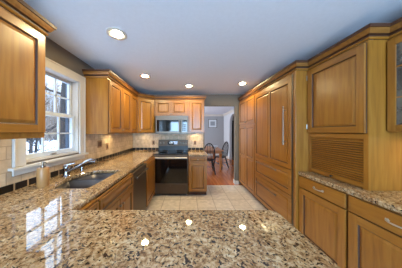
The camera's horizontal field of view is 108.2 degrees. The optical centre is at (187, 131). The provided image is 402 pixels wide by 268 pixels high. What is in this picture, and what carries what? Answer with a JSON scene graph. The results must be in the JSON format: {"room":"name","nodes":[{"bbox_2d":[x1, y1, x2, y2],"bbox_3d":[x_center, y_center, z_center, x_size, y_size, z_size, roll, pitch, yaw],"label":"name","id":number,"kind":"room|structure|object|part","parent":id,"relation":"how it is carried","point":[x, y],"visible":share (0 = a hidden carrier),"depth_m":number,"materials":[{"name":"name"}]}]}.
{"room":"kitchen","nodes":[
{"label":"kitchen","id":0,"kind":"room"},
{"bbox_2d":[1,6,93,181],"bbox_3d":[-1.540,0.215,0.375,0.160,2.390,6.950,0,0,0],"label":"wall","id":1,"kind":"structure","parent":0,"point":[55,52],"depth_m":1.69,"materials":[{"name":"beige paint"}]},
{"bbox_2d":[0,6,44,139],"bbox_3d":[-1.282,-0.354,0.763,0.346,0.808,0.766,0,0,0],"label":"upper cabinet","id":2,"kind":"object","parent":1,"relation":"attached to","point":[22,47],"visible":1,"depth_m":0.96,"materials":[{"name":"brown wood"}]},
{"bbox_2d":[0,0,56,35],"bbox_3d":[-1.268,-0.808,0.789,0.380,0.100,0.818,0,0,0],"label":"crown molding","id":3,"kind":"structure","parent":1,"relation":"attached to","point":[21,9],"depth_m":1.01,"materials":[{"name":"wood"}]},
{"bbox_2d":[8,57,88,175],"bbox_3d":[-1.512,-0.189,1.620,0.213,1.128,0.900,0,0,0],"label":"window","id":4,"kind":"structure","parent":1,"relation":"in","point":[75,84],"depth_m":1.77,"materials":[{"name":"white paint"}]},
{"bbox_3d":[-1.525,0.029,1.620,0.030,0.469,0.628,0,0,0],"label":"sash","id":5,"kind":"part","parent":4,"relation":"part of","materials":[{"name":"white wood"}]},
{"bbox_3d":[-1.565,-0.414,1.620,0.030,0.479,0.628,0,0,0],"label":"sash","id":6,"kind":"part","parent":4,"relation":"part of","materials":[{"name":"white wood"}]},
{"bbox_3d":[-1.600,-0.195,1.620,0.036,0.919,0.629,0,0,0],"label":"storm frame","id":7,"kind":"part","parent":4,"relation":"part of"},
{"bbox_2d":[0,133,132,186],"bbox_3d":[-1.455,0.173,2.024,0.008,0.526,3.648,0,0,0],"label":"backsplash","id":8,"kind":"structure","parent":1,"relation":"attached to","point":[124,141],"depth_m":2.10,"materials":[{"name":"tile"}]},
{"bbox_2d":[0,148,132,194],"bbox_3d":[-1.454,0.465,2.024,0.010,0.058,3.648,0,0,0],"label":"trim","id":9,"kind":"structure","parent":1,"relation":"attached to","point":[21,184],"depth_m":1.35,"materials":[{"name":"black tile"}]},
{"bbox_2d":[97,140,101,147],"bbox_3d":[-1.446,0.210,2.390,0.009,0.116,0.116,0,0,0],"label":"light switch","id":10,"kind":"object","parent":1,"relation":"attached to","point":[99,143],"visible":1,"depth_m":2.38,"materials":[{"name":"plastic"}]},
{"bbox_2d":[86,78,130,133],"bbox_3d":[-1.267,-0.360,2.459,0.376,0.796,0.809,0,0,0],"label":"upper cabinet","id":11,"kind":"object","parent":1,"relation":"attached to","point":[108,104],"visible":1,"depth_m":2.06,"materials":[{"name":"brown wood"}]},
{"bbox_3d":[-1.119,-0.359,2.274,0.020,0.758,0.405,0,0,0],"label":"door","id":12,"kind":"part","parent":11,"relation":"part of","materials":[{"name":"wood"}]},
{"bbox_3d":[-1.119,-0.359,2.671,0.020,0.758,0.378,0,0,0],"label":"door","id":13,"kind":"part","parent":11,"relation":"part of","materials":[{"name":"wood"}]},
{"bbox_2d":[82,69,206,100],"bbox_3d":[-0.634,-0.808,3.068,2.662,0.100,0.931,0,0,-44],"label":"crown molding","id":14,"kind":"structure","parent":11,"relation":"on","point":[88,73],"depth_m":2.71,"materials":[{"name":"wood"}]},
{"bbox_2d":[130,94,137,132],"bbox_3d":[-1.267,-0.360,3.052,0.376,0.796,0.374,0,0,0],"label":"upper cabinet","id":15,"kind":"object","parent":1,"relation":"attached to","point":[134,100],"visible":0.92,"depth_m":3.04,"materials":[{"name":"brown wood"}]},
{"bbox_2d":[150,94,253,183],"bbox_3d":[0.235,0.215,3.910,3.710,2.390,0.120,0,0,0],"label":"wall","id":16,"kind":"structure","parent":0,"point":[211,99],"depth_m":3.85,"materials":[{"name":"beige paint"}]},
{"bbox_2d":[137,97,155,132],"bbox_3d":[-1.125,-0.360,3.542,0.645,0.796,0.611,0,0,0],"label":"upper cabinet","id":17,"kind":"object","parent":16,"relation":"attached to","point":[146,116],"visible":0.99,"depth_m":3.37,"materials":[{"name":"brown wood"}]},
{"bbox_2d":[133,133,202,147],"bbox_3d":[-0.514,0.239,3.845,1.868,0.394,0.008,0,0,0],"label":"backsplash","id":18,"kind":"structure","parent":16,"relation":"attached to","point":[140,140],"depth_m":3.84,"materials":[{"name":"tile"}]},
{"bbox_2d":[133,148,202,149],"bbox_3d":[-0.514,0.465,3.844,1.868,0.058,0.010,0,0,0],"label":"trim","id":19,"kind":"structure","parent":16,"relation":"attached to","point":[133,148],"depth_m":3.84,"materials":[{"name":"black tile"}]},
{"bbox_2d":[155,100,187,115],"bbox_3d":[-0.391,-0.567,3.657,0.819,0.383,0.376,0,0,0],"label":"upper cabinet","id":20,"kind":"object","parent":16,"relation":"attached to","point":[162,107],"visible":1,"depth_m":3.50,"materials":[{"name":"brown wood"}]},
{"bbox_3d":[-0.584,-0.566,3.509,0.375,0.345,0.020,0,0,0],"label":"door","id":21,"kind":"part","parent":20,"relation":"part of","materials":[{"name":"wood"}]},
{"bbox_2d":[156,116,187,133],"bbox_3d":[-0.372,-0.151,3.605,0.765,0.431,0.471,0,0,0],"label":"microwave","id":22,"kind":"object","parent":20,"relation":"attached to","point":[164,124],"visible":1,"depth_m":3.42,"materials":[{"name":"metal"}]},
{"bbox_3d":[-0.455,-0.118,3.432,0.600,0.348,0.024,0,0,0],"label":"door","id":23,"kind":"part","parent":22,"relation":"part of","materials":[{"name":"silver metal"}]},
{"bbox_3d":[-0.071,-0.118,3.432,0.162,0.348,0.024,0,0,0],"label":"control panel","id":24,"kind":"part","parent":22,"relation":"part of","materials":[{"name":"silver metal"}]},
{"bbox_3d":[-0.200,-0.566,3.509,0.383,0.345,0.020,0,0,0],"label":"door","id":25,"kind":"part","parent":20,"relation":"part of","materials":[{"name":"wood"}]},
{"bbox_2d":[188,100,203,132],"bbox_3d":[0.216,-0.360,3.657,0.388,0.796,0.376,0,0,0],"label":"upper cabinet","id":26,"kind":"object","parent":16,"relation":"attached to","point":[195,107],"visible":1,"depth_m":3.50,"materials":[{"name":"brown wood"}]},
{"bbox_2d":[145,156,266,209],"bbox_3d":[1.000,1.460,2.650,6.200,0.100,11.700,0,0,0],"label":"floor","id":27,"kind":"structure","parent":0,"point":[217,197],"depth_m":3.04,"materials":[{"name":"tile"}]},
{"bbox_2d":[79,200,98,209],"bbox_3d":[-1.067,0.973,1.030,0.756,0.872,0.209,0,0,0],"label":"base cabinet","id":28,"kind":"object","parent":27,"relation":"on","point":[92,205],"visible":0.13,"depth_m":1.07,"materials":[{"name":"brown wood"}]},
{"bbox_3d":[-0.699,0.617,1.030,0.020,0.140,0.205,0,0,0],"label":"drawer","id":29,"kind":"part","parent":28,"relation":"part of","materials":[{"name":"wood"}]},
{"bbox_2d":[78,173,132,209],"bbox_3d":[-1.052,0.973,1.502,0.786,0.872,0.724,0,0,0],"label":"base cabinet","id":30,"kind":"object","parent":27,"relation":"on","point":[120,196],"visible":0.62,"depth_m":1.49,"materials":[{"name":"brown wood"}]},
{"bbox_3d":[-0.699,0.995,1.317,0.020,0.603,0.338,0,0,0],"label":"door","id":31,"kind":"part","parent":30,"relation":"part of","materials":[{"name":"wood"}]},
{"bbox_3d":[-0.699,0.617,1.498,0.020,0.140,0.699,0,0,0],"label":"drawer","id":32,"kind":"part","parent":30,"relation":"part of","materials":[{"name":"wood"}]},
{"bbox_3d":[-0.699,0.995,1.669,0.020,0.603,0.358,0,0,0],"label":"door","id":33,"kind":"part","parent":30,"relation":"part of","materials":[{"name":"wood"}]},
{"bbox_2d":[130,163,148,209],"bbox_3d":[-1.034,0.976,2.170,0.772,0.867,0.603,0,0,0],"label":"dishwasher","id":34,"kind":"object","parent":27,"relation":"on","point":[139,174],"visible":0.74,"depth_m":2.12,"materials":[{"name":"black plastic"}]},
{"bbox_3d":[-0.716,0.576,2.170,0.028,0.063,0.599,0,0,0],"label":"control panel","id":35,"kind":"part","parent":34,"relation":"part of","materials":[{"name":"metal"}]},
{"bbox_3d":[-0.715,0.950,2.170,0.030,0.680,0.599,0,0,0],"label":"door","id":36,"kind":"part","parent":34,"relation":"part of","materials":[{"name":"metal"}]},
{"bbox_2d":[144,157,154,206],"bbox_3d":[-1.067,0.973,3.155,0.756,0.872,1.360,0,0,0],"label":"base cabinet","id":37,"kind":"object","parent":27,"relation":"on","point":[150,163],"visible":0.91,"depth_m":2.71,"materials":[{"name":"brown wood"}]},
{"bbox_2d":[0,150,339,267],"bbox_3d":[-0.450,0.515,2.014,2.019,0.040,3.668,0,0,0],"label":"countertop","id":38,"kind":"structure","parent":37,"relation":"on","point":[45,227],"depth_m":0.70,"materials":[{"name":"beige stone"}]},
{"bbox_2d":[36,161,48,187],"bbox_3d":[-1.298,0.383,1.305,0.088,0.224,0.084,0,0,0],"label":"soap dispenser","id":39,"kind":"object","parent":38,"relation":"on","point":[42,172],"visible":1,"depth_m":1.28,"materials":[{"name":"beige ceramic"}]},
{"bbox_2d":[62,158,96,176],"bbox_3d":[-1.195,0.397,1.611,0.356,0.196,0.076,0,0,-4],"label":"faucet","id":40,"kind":"object","parent":38,"relation":"on","point":[66,168],"visible":1,"depth_m":1.59,"materials":[{"name":"silver metal"}]},
{"bbox_3d":[-1.243,0.409,1.604,0.175,0.114,0.040,0,0,-4],"label":"spout","id":41,"kind":"part","parent":40,"relation":"part of","materials":[{"name":"silver metal"}]},
{"bbox_2d":[56,173,119,198],"bbox_3d":[-1.067,0.629,1.554,0.432,0.185,0.600,0,0,0],"label":"sink","id":42,"kind":"object","parent":38,"relation":"in","point":[87,181],"visible":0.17,"depth_m":1.57,"materials":[{"name":"silver metal"}]},
{"bbox_2d":[56,181,108,198],"bbox_3d":[-1.067,0.629,1.415,0.432,0.185,0.322,0,0,0],"label":"basin","id":43,"kind":"object","parent":42,"relation":"in","point":[70,184],"depth_m":1.57,"materials":[{"name":"silver metal"}]},
{"bbox_2d":[71,173,119,188],"bbox_3d":[-1.065,0.629,1.726,0.430,0.185,0.254,0,0,0],"label":"basin","id":44,"kind":"object","parent":42,"relation":"in","point":[99,176],"depth_m":1.81,"materials":[{"name":"silver metal"}]},
{"bbox_2d":[153,140,187,194],"bbox_3d":[-0.370,0.815,3.455,0.765,1.189,0.730,0,0,0],"label":"range","id":45,"kind":"object","parent":27,"relation":"on","point":[171,157],"visible":0.96,"depth_m":3.15,"materials":[{"name":"metal"}]},
{"bbox_3d":[-0.370,0.841,3.167,0.759,0.598,0.033,0,0,0],"label":"oven door","id":46,"kind":"part","parent":45,"relation":"part of","materials":[{"name":"glass"}]},
{"bbox_3d":[-0.370,0.524,3.167,0.759,0.028,0.031,0,0,0],"label":"rail","id":47,"kind":"part","parent":45,"relation":"part of","materials":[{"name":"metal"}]},
{"bbox_2d":[153,150,187,153],"bbox_3d":[-0.370,0.494,3.473,0.765,0.019,0.645,0,0,0],"label":"cooktop","id":48,"kind":"object","parent":45,"relation":"in","point":[159,151],"depth_m":3.32,"materials":[{"name":"black glass"}]},
{"bbox_3d":[-0.370,1.254,3.167,0.759,0.212,0.033,0,0,0],"label":"storage drawer","id":49,"kind":"part","parent":45,"relation":"part of","materials":[{"name":"metal"}]},
{"bbox_3d":[-0.370,0.572,3.120,0.725,0.029,0.060,0,0,0],"label":"handle","id":50,"kind":"part","parent":45,"relation":"part of","materials":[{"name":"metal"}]},
{"bbox_3d":[-0.370,0.300,3.780,0.765,0.160,0.079,0,0,0],"label":"control panel","id":51,"kind":"part","parent":45,"relation":"part of","materials":[{"name":"metal"}]},
{"bbox_2d":[188,156,206,194],"bbox_3d":[0.222,0.973,3.470,0.399,0.872,0.741,0,0,0],"label":"base cabinet","id":52,"kind":"object","parent":27,"relation":"on","point":[197,165],"visible":1,"depth_m":3.13,"materials":[{"name":"brown wood"}]},
{"bbox_3d":[0.222,0.612,3.139,0.379,0.130,0.020,0,0,0],"label":"drawer","id":53,"kind":"part","parent":52,"relation":"part of","materials":[{"name":"wood"}]},
{"bbox_3d":[0.222,0.992,3.139,0.379,0.610,0.020,0,0,0],"label":"door","id":54,"kind":"part","parent":52,"relation":"part of","materials":[{"name":"wood"}]},
{"bbox_2d":[188,150,207,155],"bbox_3d":[0.228,0.515,3.479,0.424,0.040,0.738,0,0,0],"label":"countertop","id":55,"kind":"structure","parent":52,"relation":"on","point":[190,152],"depth_m":3.24,"materials":[{"name":"beige stone"}]},
{"bbox_2d":[204,143,215,174],"bbox_3d":[0.700,0.893,4.889,0.452,1.041,0.514,0,0,0],"label":"chair","id":56,"kind":"object","parent":27,"relation":"on","point":[208,159],"visible":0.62,"depth_m":4.72,"materials":[{"name":"black paint"}]},
{"bbox_2d":[204,146,223,171],"bbox_3d":[0.720,1.034,5.750,1.060,0.749,1.500,0,0,0],"label":"dining table","id":57,"kind":"object","parent":27,"relation":"on","point":[217,150],"visible":0.34,"depth_m":5.06,"materials":[{"name":"brown wood"}]},
{"bbox_3d":[1.160,1.095,5.090,0.110,0.628,0.107,0,0,0],"label":"leg","id":58,"kind":"part","parent":57,"relation":"part of","materials":[{"name":"brown wood"}]},
{"bbox_2d":[214,141,228,169],"bbox_3d":[1.290,0.893,5.536,0.452,1.041,0.514,0,0,-40],"label":"chair","id":59,"kind":"object","parent":27,"relation":"on","point":[226,142],"visible":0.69,"depth_m":5.45,"materials":[{"name":"black paint"}]},
{"bbox_2d":[239,94,258,200],"bbox_3d":[1.647,0.326,3.337,0.676,2.167,0.857,0,0,0],"label":"pantry cabinet","id":60,"kind":"object","parent":27,"relation":"on","point":[247,156],"visible":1,"depth_m":3.24,"materials":[{"name":"brown wood"}]},
{"bbox_3d":[1.349,0.580,3.547,0.020,1.423,0.415,0,0,0],"label":"door","id":61,"kind":"part","parent":60,"relation":"part of","materials":[{"name":"wood"}]},
{"bbox_3d":[1.349,-0.450,3.547,0.020,0.573,0.415,0,0,0],"label":"door","id":62,"kind":"part","parent":60,"relation":"part of","materials":[{"name":"wood"}]},
{"bbox_3d":[1.349,0.580,3.127,0.020,1.423,0.418,0,0,0],"label":"door","id":63,"kind":"part","parent":60,"relation":"part of","materials":[{"name":"wood"}]},
{"bbox_3d":[1.349,-0.450,3.127,0.020,0.573,0.418,0,0,0],"label":"door","id":64,"kind":"part","parent":60,"relation":"part of","materials":[{"name":"wood"}]},
{"bbox_2d":[255,73,292,224],"bbox_3d":[1.638,0.326,2.373,0.694,2.167,1.055,0,0,0],"label":"refrigerator","id":65,"kind":"object","parent":27,"relation":"on","point":[274,103],"visible":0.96,"depth_m":2.21,"materials":[{"name":"brown wood"}]},
{"bbox_3d":[1.349,1.069,2.382,0.020,0.456,1.018,0,0,0],"label":"freezer drawer","id":66,"kind":"part","parent":65,"relation":"part of","materials":[{"name":"wood"}]},
{"bbox_3d":[1.349,0.668,2.382,0.020,0.330,1.018,0,0,0],"label":"freezer drawer","id":67,"kind":"part","parent":65,"relation":"part of","materials":[{"name":"wood"}]},
{"bbox_3d":[1.349,-0.102,2.382,0.020,1.198,1.018,0,0,0],"label":"door","id":68,"kind":"part","parent":65,"relation":"part of","materials":[{"name":"wood"}]},
{"bbox_3d":[1.315,-0.077,1.975,0.047,0.529,0.020,0,0,0],"label":"handle","id":69,"kind":"part","parent":65,"relation":"part of","materials":[{"name":"silver metal"}]},
{"bbox_3d":[1.351,0.290,1.858,0.018,2.040,0.024,0,0,0],"label":"steel trim","id":70,"kind":"part","parent":65,"relation":"part of","materials":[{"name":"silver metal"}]},
{"bbox_2d":[293,70,307,230],"bbox_3d":[1.666,0.326,1.822,0.642,2.167,0.040,0,0,0],"label":"end panel","id":71,"kind":"object","parent":27,"relation":"on","point":[300,135],"visible":0.24,"depth_m":1.80,"materials":[{"name":"brown wood"}]},
{"bbox_2d":[299,175,349,267],"bbox_3d":[1.662,0.973,1.524,0.647,0.872,0.544,0,0,0],"label":"base cabinet","id":72,"kind":"object","parent":27,"relation":"on","point":[323,209],"visible":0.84,"depth_m":1.45,"materials":[{"name":"brown wood"}]},
{"bbox_3d":[1.384,0.612,1.526,0.020,0.130,0.528,0,0,0],"label":"drawer","id":73,"kind":"part","parent":72,"relation":"part of","materials":[{"name":"wood"}]},
{"bbox_2d":[348,195,401,267],"bbox_3d":[1.662,0.973,0.947,0.647,0.872,0.599,0,0,0],"label":"base cabinet","id":74,"kind":"object","parent":27,"relation":"on","point":[374,231],"visible":1,"depth_m":1.08,"materials":[{"name":"brown wood"}]},
{"bbox_3d":[1.384,0.612,0.949,0.020,0.130,0.583,0,0,0],"label":"drawer","id":75,"kind":"part","parent":74,"relation":"part of","materials":[{"name":"wood"}]},
{"bbox_3d":[1.356,0.610,0.946,0.036,0.027,0.126,0,0,0],"label":"handle","id":76,"kind":"part","parent":74,"relation":"part of","materials":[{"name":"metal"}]},
{"bbox_3d":[1.662,0.973,0.325,0.647,0.872,0.639,0,0,0],"label":"base cabinet","id":77,"kind":"object","parent":27,"relation":"on","visible":0},
{"bbox_2d":[298,171,401,213],"bbox_3d":[1.679,0.515,0.898,0.618,0.040,1.797,0,0,0],"label":"countertop","id":78,"kind":"structure","parent":77,"relation":"on","point":[391,200],"depth_m":1.17,"materials":[{"name":"beige stone"}]},
{"bbox_2d":[306,40,401,190],"bbox_3d":[1.728,-0.132,1.500,0.515,1.252,0.597,0,0,0],"label":"cabinet","id":79,"kind":"object","parent":78,"relation":"on","point":[350,142],"visible":1,"depth_m":1.29,"materials":[{"name":"brown wood"}]},
{"bbox_2d":[238,17,401,101],"bbox_3d":[1.416,-0.808,2.050,0.285,0.100,3.433,0,0,-7],"label":"crown molding","id":80,"kind":"structure","parent":79,"relation":"on","point":[372,31],"depth_m":1.39,"materials":[{"name":"wood"}]},
{"bbox_3d":[1.511,0.278,1.500,0.022,0.407,0.525,0,0,0],"label":"tambour door","id":81,"kind":"part","parent":79,"relation":"part of","materials":[{"name":"brown wood"}]},
{"bbox_3d":[1.489,-0.361,1.500,0.020,0.757,0.580,0,0,0],"label":"door","id":82,"kind":"part","parent":79,"relation":"part of","materials":[{"name":"wood"}]},
{"bbox_2d":[13,0,401,113],"bbox_3d":[1.000,-1.030,2.650,6.200,0.100,11.700,0,0,0],"label":"ceiling","id":83,"kind":"structure","parent":0,"point":[211,46],"depth_m":1.48,"materials":[{"name":"paint"}]},
{"bbox_2d":[106,27,126,39],"bbox_3d":[-0.710,-0.976,1.460,0.192,0.008,0.192,0,0,0],"label":"recessed light","id":84,"kind":"object","parent":83,"relation":"in","point":[115,33],"visible":1,"depth_m":1.45,"materials":[{"name":"white paint"}]},
{"bbox_2d":[139,74,150,77],"bbox_3d":[-0.754,-0.976,2.570,0.192,0.008,0.192,0,0,0],"label":"recessed light","id":85,"kind":"object","parent":83,"relation":"in","point":[140,75],"visible":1,"depth_m":2.56,"materials":[{"name":"white paint"}]},
{"bbox_2d":[204,116,233,153],"bbox_3d":[1.000,0.215,8.450,6.200,2.390,0.100,0,0,0],"label":"wall","id":86,"kind":"structure","parent":0,"point":[215,136],"depth_m":8.40,"materials":[{"name":"grey paint"}]},
{"bbox_2d":[208,119,216,127],"bbox_3d":[1.455,-0.450,8.386,0.490,0.490,0.025,0,0,0],"label":"framed picture","id":87,"kind":"object","parent":86,"relation":"attached to","point":[212,123],"visible":1,"depth_m":8.38,"materials":[{"name":"paper"}]},
{"bbox_2d":[204,109,233,115],"bbox_3d":[0.054,-0.922,6.189,4.088,0.105,4.418,0,0,0],"label":"trim","id":88,"kind":"structure","parent":86,"relation":"attached to","point":[231,111],"depth_m":8.32,"materials":[{"name":"white paint"}]},
{"bbox_2d":[232,121,233,155],"bbox_3d":[2.825,0.394,8.354,0.750,2.028,0.088,0,0,0],"label":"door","id":89,"kind":"structure","parent":86,"relation":"in","point":[232,121],"depth_m":8.36,"materials":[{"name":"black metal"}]},
{"bbox_2d":[224,112,233,159],"bbox_3d":[2.160,0.215,6.185,0.120,2.390,4.430,0,0,0],"label":"wall","id":90,"kind":"structure","parent":0,"point":[228,118],"depth_m":7.43,"materials":[{"name":"grey paint"}]},
{"bbox_3d":[2.040,0.215,0.375,0.100,2.390,6.950,0,0,0],"label":"wall","id":91,"kind":"structure","parent":0,"visible":0},
{"bbox_2d":[387,34,401,131],"bbox_3d":[1.812,-0.375,0.822,0.346,0.766,0.750,0,0,0],"label":"upper cabinet","id":92,"kind":"object","parent":91,"relation":"attached to","point":[394,45],"visible":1,"depth_m":1.15,"materials":[{"name":"brown wood"}]},
{"bbox_3d":[1.649,-0.370,1.008,0.004,0.636,0.270,0,0,0],"label":"glass pane","id":93,"kind":"part","parent":92,"relation":"part of","materials":[{"name":"clear glass"}]},
{"label":"outside","id":94,"kind":"structure","parent":0,"visible":0},
{"bbox_2d":[26,140,56,153],"bbox_3d":[-23.350,1.509,24.000,43.300,1.024,72.000,0,0,0],"label":"ground","id":95,"kind":"structure","parent":94,"point":[51,144],"depth_m":16.22,"materials":[{"name":"white snow"}]},
{"bbox_2d":[27,116,47,153],"bbox_3d":[-9.740,-0.998,9.068,1.356,5.712,2.855,0,0,-37],"label":"bare tree","id":96,"kind":"object","parent":95,"relation":"on","point":[30,145],"visible":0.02,"depth_m":9.14,"materials":[{"name":"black plant"}]},
{"bbox_2d":[26,101,56,152],"bbox_3d":[-7.698,-0.670,7.541,2.277,5.120,2.087,0,0,35],"label":"bare tree","id":97,"kind":"object","parent":95,"relation":"on","point":[36,142],"visible":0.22,"depth_m":7.70,"materials":[{"name":"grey plant"}]},
{"bbox_2d":[26,89,60,140],"bbox_3d":[-27.086,-3.697,29.013,26.668,10.829,17.452,0,0,-44],"label":"woods","id":98,"kind":"object","parent":95,"relation":"on","point":[52,103],"visible":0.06,"depth_m":25.19,"materials":[{"name":"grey plant"}]},
{"bbox_2d":[44,78,59,139],"bbox_3d":[-13.484,-1.838,13.999,3.904,7.251,2.886,0,0,0],"label":"bare tree","id":99,"kind":"object","parent":95,"relation":"on","point":[48,78],"visible":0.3,"depth_m":13.86,"materials":[{"name":"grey plant"}]},
{"bbox_2d":[47,81,61,127],"bbox_3d":[-14.741,-2.166,15.988,3.346,7.876,3.371,0,0,-14],"label":"bare tree","id":100,"kind":"object","parent":95,"relation":"on","point":[57,81],"visible":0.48,"depth_m":16.36,"materials":[{"name":"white plant"}]},
{"bbox_2d":[45,82,64,148],"bbox_3d":[-5.066,-2.055,6.139,2.928,8.014,2.257,0,0,20],"label":"bare tree","id":101,"kind":"object","parent":95,"relation":"on","point":[62,101],"visible":0.13,"depth_m":5.95,"materials":[{"name":"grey plant"}]}
]}

